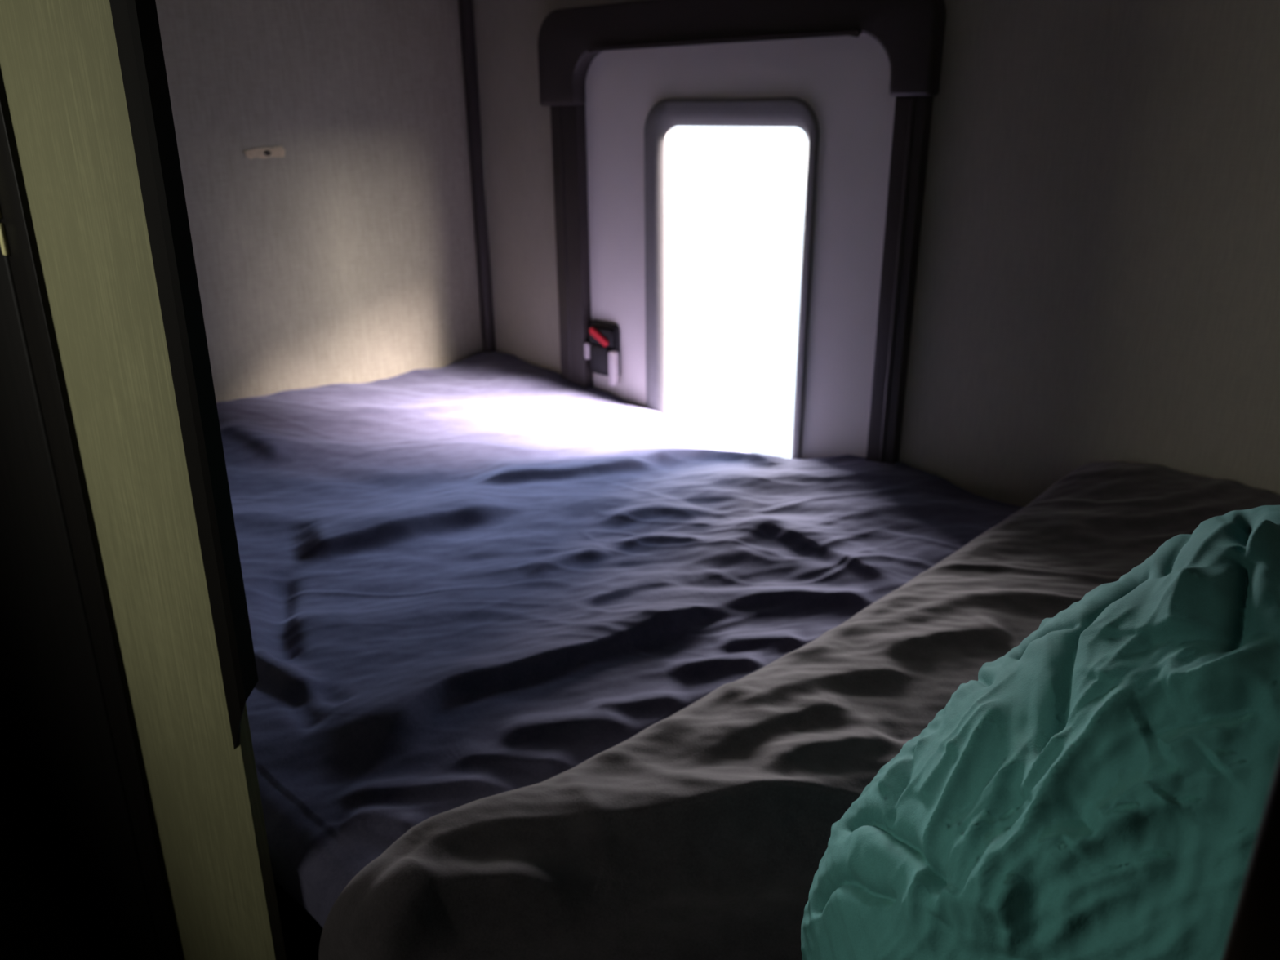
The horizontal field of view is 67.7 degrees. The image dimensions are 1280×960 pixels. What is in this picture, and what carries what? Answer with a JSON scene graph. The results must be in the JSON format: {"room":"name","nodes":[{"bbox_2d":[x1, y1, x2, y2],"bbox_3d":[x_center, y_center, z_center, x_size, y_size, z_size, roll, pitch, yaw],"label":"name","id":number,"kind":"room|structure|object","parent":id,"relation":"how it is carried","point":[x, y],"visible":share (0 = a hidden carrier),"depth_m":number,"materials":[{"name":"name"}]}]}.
{"room":"camper van bedroom","nodes":[
{"label":"camper van bedroom","id":0,"kind":"room"},
{"bbox_2d":[0,811,100,959],"bbox_3d":[-0.194,1.126,0.700,3.490,0.065,3.197,18,28,39],"label":"floor","id":1,"kind":"structure","parent":0,"point":[35,924],"depth_m":1.62,"materials":[{"name":"plastic"}]},
{"bbox_3d":[-0.053,0.440,1.600,2.086,0.554,1.204,18,28,39],"label":"bunk bed","id":2,"kind":"object","parent":1,"relation":"on","visible":0},
{"bbox_2d":[216,351,1025,928],"bbox_3d":[-0.062,0.196,1.496,2.084,0.301,1.279,18,28,39],"label":"blanket","id":3,"kind":"object","parent":2,"relation":"on","point":[482,575],"visible":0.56,"depth_m":1.44,"materials":[{"name":"blue fabric"}]},
{"bbox_2d":[318,461,1279,959],"bbox_3d":[0.423,0.360,1.057,0.732,0.398,1.307,18,28,39],"label":"throw blanket","id":4,"kind":"object","parent":3,"relation":"on","point":[704,833],"visible":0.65,"depth_m":0.87,"materials":[{"name":"grey fabric"}]},
{"bbox_2d":[800,505,1279,959],"bbox_3d":[0.325,0.201,0.606,0.379,0.358,0.470,18,28,39],"label":"pillow","id":5,"kind":"object","parent":4,"relation":"on","point":[1100,789],"visible":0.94,"depth_m":0.52,"materials":[{"name":"teal fabric"}]},
{"bbox_2d":[0,0,286,959],"bbox_3d":[-0.812,0.005,1.217,1.257,1.659,0.053,18,28,39],"label":"door frame","id":6,"kind":"structure","parent":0,"point":[60,64],"depth_m":0.85,"materials":[{"name":"wood"}]},
{"bbox_2d":[0,208,161,959],"bbox_3d":[-0.914,-0.021,1.294,0.840,1.627,0.048,18,28,39],"label":"door","id":7,"kind":"structure","parent":6,"relation":"in","point":[63,796],"depth_m":1.24,"materials":[{"name":"black metal"}]},
{"bbox_2d":[0,67,184,959],"bbox_3d":[-0.585,0.083,1.011,0.072,1.659,0.049,18,28,39],"label":"trim","id":8,"kind":"structure","parent":6,"relation":"attached to","point":[24,257],"depth_m":0.99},
{"bbox_2d":[109,0,258,749],"bbox_3d":[-0.337,-0.190,0.678,0.033,0.913,0.041,18,28,39],"label":"trim","id":9,"kind":"structure","parent":6,"relation":"attached to","point":[135,22],"depth_m":0.70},
{"bbox_2d":[155,0,483,402],"bbox_3d":[-1.463,-0.087,1.470,0.065,1.659,3.197,18,28,39],"label":"wall","id":10,"kind":"structure","parent":0,"point":[348,255],"depth_m":2.11,"materials":[{"name":"paint"}]},
{"bbox_2d":[243,146,284,159],"bbox_3d":[-0.780,-0.680,1.985,0.005,0.023,0.090,18,28,39],"label":"tape patch","id":11,"kind":"object","parent":10,"relation":"attached to","point":[277,152],"visible":1,"depth_m":1.99,"materials":[{"name":"beige plastic"}]},
{"bbox_2d":[472,0,1279,506],"bbox_3d":[0.866,-0.092,1.420,3.426,1.659,0.020,18,28,39],"label":"wall","id":12,"kind":"structure","parent":0,"point":[1098,277],"depth_m":1.48,"materials":[{"name":"beige paint"}]},
{"bbox_2d":[457,0,495,351],"bbox_3d":[-0.404,-0.736,2.383,0.027,1.138,0.029,18,28,39],"label":"trim","id":13,"kind":"structure","parent":12,"relation":"attached to","point":[465,7],"depth_m":2.36,"materials":[{"name":"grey plastic"}]},
{"bbox_2d":[584,34,895,458],"bbox_3d":[0.153,-0.420,1.971,0.819,0.904,0.039,18,28,39],"label":"door","id":14,"kind":"structure","parent":12,"relation":"in","point":[835,90],"depth_m":1.86,"materials":[{"name":"grey plastic"}]},
{"bbox_2d":[537,0,946,463],"bbox_3d":[0.134,-0.453,1.959,0.940,0.975,0.052,18,28,39],"label":"trim","id":15,"kind":"structure","parent":12,"relation":"attached to","point":[910,33],"depth_m":1.75,"materials":[{"name":"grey plastic"}]},
{"bbox_3d":[0.742,0.499,-0.088,1.417,1.660,0.039,18,28,39],"label":"wall","id":16,"kind":"structure","parent":0,"visible":0},
{"bbox_2d":[1221,754,1279,959],"bbox_3d":[0.224,0.333,0.350,0.083,1.659,0.065,18,28,39],"label":"trim","id":17,"kind":"structure","parent":16,"relation":"attached to","point":[1254,934],"depth_m":0.27,"materials":[{"name":"brown wood"}]}
]}

